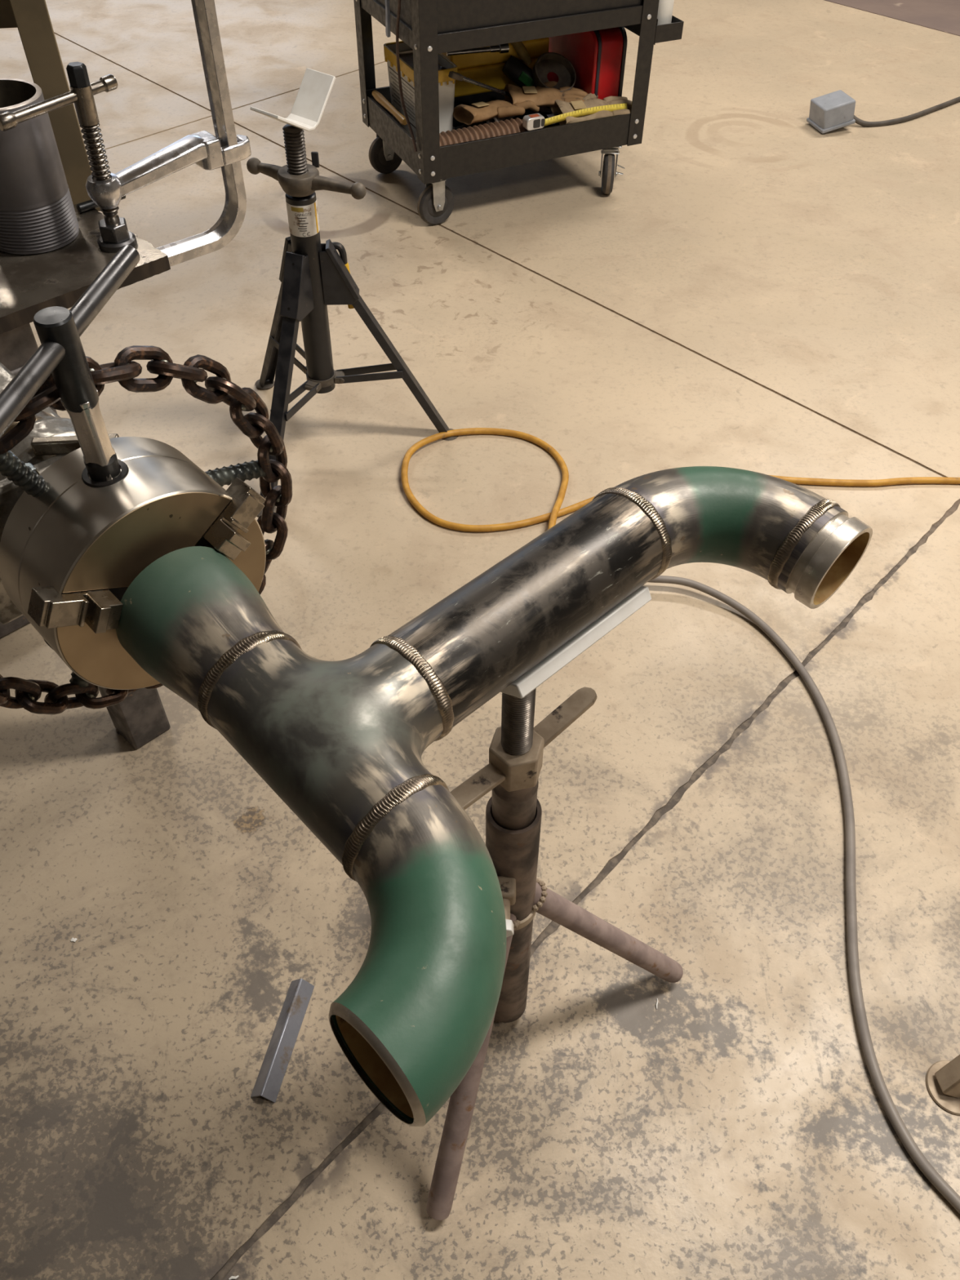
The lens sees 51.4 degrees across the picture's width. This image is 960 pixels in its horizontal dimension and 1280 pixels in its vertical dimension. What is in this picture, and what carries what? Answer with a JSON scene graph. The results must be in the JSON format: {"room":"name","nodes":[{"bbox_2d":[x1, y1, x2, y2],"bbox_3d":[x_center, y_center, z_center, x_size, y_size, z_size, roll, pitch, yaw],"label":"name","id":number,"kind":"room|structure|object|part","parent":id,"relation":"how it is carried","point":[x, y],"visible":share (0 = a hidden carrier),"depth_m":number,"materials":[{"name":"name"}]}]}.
{"room":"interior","nodes":[
{"label":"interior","id":0,"kind":"room"},
{"bbox_2d":[0,0,959,1279],"bbox_3d":[0.033,-0.499,2.477,20.253,0.054,20.975,28,53,22],"label":"floor","id":1,"kind":"structure","parent":0,"point":[758,289],"depth_m":1.82,"materials":[{"name":"concrete"}]},
{"bbox_2d":[0,0,170,749],"bbox_3d":[-1.034,-0.252,1.279,1.233,1.365,0.596,-35,57,-28],"label":"work table","id":2,"kind":"object","parent":1,"relation":"on","point":[30,283],"visible":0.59,"depth_m":1.28,"materials":[{"name":"metal"}]},
{"bbox_3d":[-1.018,-0.004,1.931,0.397,0.060,0.060,-35,57,-28],"label":"rail","id":3,"kind":"part","parent":2,"relation":"part of","materials":[{"name":"grey metal"}]},
{"bbox_2d":[0,78,79,254],"bbox_3d":[-0.588,-0.596,1.260,0.114,0.172,0.114,1,47,0],"label":"pipe","id":4,"kind":"object","parent":2,"relation":"on","point":[37,215],"visible":1,"depth_m":1.24,"materials":[{"name":"grey metal"}]},
{"bbox_3d":[-0.615,-0.097,1.548,0.075,0.766,0.075,-35,57,-28],"label":"leg","id":5,"kind":"part","parent":2,"relation":"part of","materials":[{"name":"grey metal"}]},
{"bbox_2d":[0,0,251,266],"bbox_3d":[-0.431,-0.666,1.202,0.316,0.444,0.049,-31,55,-25],"label":"clamp","id":6,"kind":"object","parent":2,"relation":"attached to","point":[226,150],"visible":0.98,"depth_m":1.27,"materials":[{"name":"silver metal"}]},
{"bbox_2d":[75,195,125,213],"bbox_3d":[-0.524,-0.607,1.381,0.069,0.012,0.012,-35,57,-28],"label":"rod","id":7,"kind":"object","parent":6,"relation":"attached to","point":[88,205],"visible":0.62,"depth_m":1.37,"materials":[{"name":"black metal"}]},
{"bbox_3d":[-0.412,-0.613,1.287,0.143,0.043,0.038,-32,55,-26],"label":"sliding arm","id":8,"kind":"part","parent":6,"relation":"part of"},
{"bbox_3d":[-0.401,-0.686,1.221,0.184,0.444,0.033,-32,55,-26],"label":"rail","id":9,"kind":"part","parent":6,"relation":"part of","materials":[{"name":"silver metal"}]},
{"bbox_2d":[250,977,314,1102],"bbox_3d":[-0.286,0.575,1.445,0.037,0.018,0.172,9,48,8],"label":"iron","id":10,"kind":"object","parent":1,"relation":"on","point":[270,1077],"visible":1,"depth_m":1.44,"materials":[{"name":"grey metal"}]},
{"bbox_2d":[246,67,458,516],"bbox_3d":[-0.310,-0.741,2.118,0.531,0.799,0.548,1,48,0],"label":"stand","id":11,"kind":"object","parent":1,"relation":"on","point":[313,277],"visible":0.99,"depth_m":2.10,"materials":[{"name":"black paint"}]},
{"bbox_3d":[-0.470,-0.742,2.343,0.031,0.454,0.261,-32,55,-26],"label":"leg","id":12,"kind":"part","parent":11,"relation":"part of","materials":[{"name":"black paint"}]},
{"bbox_3d":[-0.429,-0.533,2.154,0.031,0.454,0.260,18,50,15],"label":"leg","id":13,"kind":"part","parent":11,"relation":"part of","materials":[{"name":"black paint"}]},
{"bbox_3d":[-0.345,-0.997,1.860,0.071,0.076,0.159,29,54,24],"label":"head plate","id":14,"kind":"part","parent":11,"relation":"part of","materials":[{"name":"white metal"}]},
{"bbox_2d":[294,212,311,236],"bbox_3d":[-0.353,-0.836,2.008,0.034,0.047,0.005,-8,48,-8],"label":"print","id":15,"kind":"object","parent":11,"relation":"on","point":[302,220],"depth_m":2.01},
{"bbox_3d":[-0.200,-0.651,2.268,0.254,0.457,0.031,-3,48,-3],"label":"leg","id":16,"kind":"part","parent":11,"relation":"part of","materials":[{"name":"black paint"}]},
{"bbox_2d":[353,0,684,224],"bbox_3d":[0.116,-1.899,3.096,0.878,0.920,0.569,-19,51,-17],"label":"tool cart","id":17,"kind":"object","parent":1,"relation":"on","point":[430,28],"depth_m":3.03,"materials":[{"name":"black metal"}]},
{"bbox_3d":[-0.357,-1.996,3.079,0.054,0.760,0.054,-19,51,-17],"label":"corner post","id":18,"kind":"part","parent":17,"relation":"part of","materials":[{"name":"black metal"}]},
{"bbox_2d":[385,0,390,37],"bbox_3d":[-0.264,-1.856,2.794,0.010,0.299,0.025,-19,51,-17],"label":"tool","id":19,"kind":"object","parent":17,"relation":"hanging from","point":[387,2],"visible":1,"depth_m":2.87,"materials":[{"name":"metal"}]},
{"bbox_3d":[-0.287,-1.688,3.160,0.026,0.026,0.265,-19,51,-17],"label":"wooden handle","id":20,"kind":"part","parent":17,"relation":"part of","materials":[{"name":"brown wood"}]},
{"bbox_2d":[395,0,417,151],"bbox_3d":[-0.215,-1.692,2.824,0.010,0.564,0.113,-21,51,-18],"label":"hanging cable","id":21,"kind":"object","parent":17,"relation":"hanging from","point":[398,1],"visible":1,"depth_m":2.92,"materials":[{"name":"black rubber"}]},
{"bbox_2d":[383,40,457,139],"bbox_3d":[-0.188,-1.730,3.174,0.139,0.236,0.294,-19,51,-17],"label":"tub","id":22,"kind":"object","parent":17,"relation":"on","point":[446,84],"visible":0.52,"depth_m":3.11,"materials":[{"name":"white plastic"}]},
{"bbox_2d":[388,66,415,128],"bbox_3d":[-0.242,-1.713,3.154,0.006,0.122,0.218,-19,51,-17],"label":"print","id":23,"kind":"object","parent":22,"relation":"attached to","point":[407,85],"depth_m":3.15},
{"bbox_3d":[-0.153,-1.671,2.785,0.054,0.760,0.054,-19,51,-17],"label":"corner post","id":24,"kind":"part","parent":17,"relation":"part of","materials":[{"name":"black metal"}]},
{"bbox_2d":[439,117,527,146],"bbox_3d":[-0.005,-1.546,3.101,0.310,0.099,0.106,-19,51,-17],"label":"corrugated hose","id":25,"kind":"object","parent":17,"relation":"on","point":[512,126],"visible":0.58,"depth_m":3.06,"materials":[{"name":"brown rubber"}]},
{"bbox_2d":[441,37,549,126],"bbox_3d":[0.024,-1.898,3.306,0.350,0.271,0.210,-19,51,-17],"label":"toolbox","id":26,"kind":"object","parent":17,"relation":"on","point":[486,68],"visible":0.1,"depth_m":3.22,"materials":[{"name":"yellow plastic"}]},
{"bbox_2d":[446,43,509,55],"bbox_3d":[-0.008,-1.851,3.132,0.200,0.028,0.028,-12,49,-12],"label":"bar","id":27,"kind":"object","parent":26,"relation":"on","point":[502,48],"visible":0.88,"depth_m":3.13,"materials":[{"name":"metal"}]},
{"bbox_3d":[0.024,-1.952,3.247,0.350,0.078,0.210,-19,51,-17],"label":"lid","id":28,"kind":"part","parent":26,"relation":"part of","materials":[{"name":"yellow plastic"}]},
{"bbox_2d":[366,86,631,179],"bbox_3d":[0.067,-1.722,3.279,0.765,0.096,0.531,-19,51,-17],"label":"tray","id":29,"kind":"object","parent":17,"relation":"on","point":[433,161],"depth_m":3.12,"materials":[{"name":"black metal"}]},
{"bbox_2d":[360,0,643,53],"bbox_3d":[0.070,-1.941,3.039,0.765,0.048,0.531,-19,51,-17],"label":"tray","id":30,"kind":"object","parent":17,"relation":"on","point":[570,20],"depth_m":2.86,"materials":[{"name":"black metal"}]},
{"bbox_2d":[453,108,559,129],"bbox_3d":[0.116,-1.693,3.257,0.420,0.070,0.170,-19,51,-17],"label":"cloth","id":31,"kind":"object","parent":17,"relation":"on","point":[527,112],"visible":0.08,"depth_m":3.25,"materials":[{"name":"fabric"}]},
{"bbox_2d":[453,97,539,124],"bbox_3d":[0.068,-1.667,3.132,0.284,0.062,0.141,-24,52,-21],"label":"glove","id":32,"kind":"object","parent":31,"relation":"on","point":[481,111],"visible":0.88,"depth_m":3.10,"materials":[{"name":"beige leather"}]},
{"bbox_2d":[486,115,516,124],"bbox_3d":[0.072,-1.664,3.168,0.039,0.044,0.141,23,52,19],"label":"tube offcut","id":33,"kind":"object","parent":31,"relation":"on","point":[495,118],"visible":0.24,"depth_m":3.14,"materials":[{"name":"grey metal"}]},
{"bbox_2d":[502,41,576,108],"bbox_3d":[0.190,-1.820,3.204,0.240,0.210,0.135,2,48,1],"label":"grinder","id":34,"kind":"object","parent":31,"relation":"on","point":[513,68],"visible":0.66,"depth_m":3.21,"materials":[{"name":"black plastic"}]},
{"bbox_3d":[0.128,-1.892,3.190,0.087,0.093,0.034,16,49,13],"label":"handle","id":35,"kind":"part","parent":34,"relation":"part of","materials":[{"name":"plastic"}]},
{"bbox_2d":[546,111,559,124],"bbox_3d":[0.275,-1.684,3.184,0.132,0.035,0.060,-15,49,-14],"label":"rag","id":36,"kind":"object","parent":17,"relation":"on","point":[555,113],"visible":0.16,"depth_m":3.17,"materials":[{"name":"black fabric"}]},
{"bbox_2d":[522,102,626,130],"bbox_3d":[0.304,-1.649,3.124,0.372,0.037,0.033,-20,51,-18],"label":"tape measure","id":37,"kind":"object","parent":17,"relation":"on","point":[535,121],"visible":1,"depth_m":3.10,"materials":[{"name":"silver metal"}]},
{"bbox_3d":[0.174,-1.588,3.067,0.024,0.024,0.003,-20,51,-18],"label":"panel","id":38,"kind":"part","parent":37,"relation":"part of","materials":[{"name":"black plastic"}]},
{"bbox_3d":[0.193,-1.595,3.074,0.012,0.022,0.003,-20,51,-18],"label":"panel","id":39,"kind":"part","parent":37,"relation":"part of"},
{"bbox_3d":[0.332,-1.656,3.136,0.310,0.028,0.010,-20,51,-18],"label":"blade","id":40,"kind":"part","parent":37,"relation":"part of","materials":[{"name":"yellow metal"}]},
{"bbox_2d":[546,26,626,99],"bbox_3d":[0.340,-1.904,3.277,0.114,0.331,0.334,-19,51,-17],"label":"tool case","id":41,"kind":"object","parent":17,"relation":"on","point":[597,58],"visible":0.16,"depth_m":3.17,"materials":[{"name":"red plastic"}]},
{"bbox_2d":[551,93,631,124],"bbox_3d":[0.369,-1.701,3.191,0.287,0.069,0.133,-18,50,-16],"label":"glove","id":42,"kind":"object","parent":17,"relation":"on","point":[591,100],"visible":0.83,"depth_m":3.16,"materials":[{"name":"leather"}]},
{"bbox_2d":[503,80,587,107],"bbox_3d":[0.220,-1.744,3.192,0.287,0.072,0.135,-10,49,-10],"label":"glove","id":43,"kind":"object","parent":42,"relation":"on","point":[540,96],"visible":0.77,"depth_m":3.16,"materials":[{"name":"beige leather"}]},
{"bbox_2d":[439,66,511,97],"bbox_3d":[0.005,-1.723,3.095,0.276,0.135,0.068,-27,54,-23],"label":"wrench","id":44,"kind":"object","parent":43,"relation":"on","point":[452,74],"visible":0.82,"depth_m":3.06,"materials":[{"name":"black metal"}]},
{"bbox_3d":[0.497,-1.891,2.993,0.054,0.760,0.054,-19,51,-17],"label":"corner post","id":45,"kind":"part","parent":17,"relation":"part of","materials":[{"name":"black metal"}]},
{"bbox_2d":[657,0,674,25],"bbox_3d":[0.557,-1.945,3.021,0.064,0.200,0.064,-19,51,-17],"label":"can","id":46,"kind":"object","parent":17,"relation":"in","point":[665,7],"visible":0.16,"depth_m":3.02,"materials":[{"name":"white plastic"}]},
{"bbox_2d":[426,586,683,1220],"bbox_3d":[0.072,0.289,1.155,0.463,0.834,0.510,0,48,0],"label":"stand","id":47,"kind":"object","parent":1,"relation":"on","point":[513,811],"visible":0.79,"depth_m":1.11,"materials":[{"name":"brown metal"}]},
{"bbox_3d":[-0.011,0.531,1.252,0.033,0.356,0.293,14,49,12],"label":"leg","id":48,"kind":"part","parent":47,"relation":"part of","materials":[{"name":"metal"}]},
{"bbox_2d":[115,466,872,1126],"bbox_3d":[-0.003,-0.013,0.822,0.426,0.122,0.642,30,54,24],"label":"pipe assembly","id":49,"kind":"object","parent":47,"relation":"on","point":[342,744],"visible":1,"depth_m":0.74,"materials":[{"name":"metal"}]},
{"bbox_2d":[0,345,292,714],"bbox_3d":[-0.450,-0.143,0.927,0.557,0.360,0.345,23,52,19],"label":"chuck","id":50,"kind":"object","parent":49,"relation":"attached to","point":[73,544],"visible":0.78,"depth_m":0.80,"materials":[{"name":"metal"}]},
{"bbox_3d":[-0.385,-0.099,0.900,0.150,0.135,0.017,-35,57,-28],"label":"bearing plate","id":51,"kind":"part","parent":50,"relation":"part of","materials":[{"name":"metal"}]},
{"bbox_2d":[0,244,139,481],"bbox_3d":[-0.297,-0.168,0.731,0.026,0.140,0.277,8,48,7],"label":"key","id":52,"kind":"object","parent":50,"relation":"on","point":[60,353],"visible":1,"depth_m":0.72,"materials":[{"name":"metal"}]},
{"bbox_2d":[81,458,128,487],"bbox_3d":[-0.296,-0.131,0.789,0.036,0.005,0.036,1,48,0],"label":"socket","id":53,"kind":"object","parent":50,"relation":"attached to","point":[122,480],"depth_m":0.78,"materials":[{"name":"black metal"}]},
{"bbox_3d":[0.173,0.405,1.366,0.270,0.351,0.033,-7,48,-7],"label":"leg","id":54,"kind":"part","parent":47,"relation":"part of","materials":[{"name":"metal"}]},
{"bbox_2d":[400,427,959,532],"bbox_3d":[0.860,-0.319,2.264,2.089,0.034,0.523,1,48,0],"label":"hose","id":55,"kind":"object","parent":1,"relation":"on","point":[556,512],"visible":0.78,"depth_m":2.31,"materials":[{"name":"rubber"}]},
{"bbox_2d":[648,575,959,1213],"bbox_3d":[0.567,0.308,1.689,0.430,0.034,1.445,-20,51,-18],"label":"cable","id":56,"kind":"object","parent":1,"relation":"on","point":[907,1140],"visible":0.79,"depth_m":1.59,"materials":[{"name":"grey rubber"}]},
{"bbox_2d":[806,89,959,133],"bbox_3d":[1.805,-2.138,3.882,1.240,0.115,0.153,-20,51,-18],"label":"box","id":57,"kind":"object","parent":1,"relation":"on","point":[832,111],"visible":1,"depth_m":3.70,"materials":[{"name":"grey plastic"}]},
{"bbox_3d":[1.317,-1.950,3.746,0.134,0.039,0.120,-13,49,-12],"label":"lid","id":58,"kind":"part","parent":57,"relation":"part of","materials":[{"name":"grey plastic"}]},
{"bbox_2d":[925,1054,959,1115],"bbox_3d":[0.766,0.471,1.290,0.276,0.412,0.075,-16,50,-15],"label":"stand leg","id":59,"kind":"object","parent":1,"relation":"on","point":[943,1077],"visible":1,"depth_m":1.40,"materials":[{"name":"beige metal"}]},
{"bbox_3d":[0.767,0.462,1.298,0.267,0.412,0.040,-18,50,-17],"label":"leg","id":60,"kind":"part","parent":59,"relation":"part of","materials":[{"name":"brown metal"}]}
]}

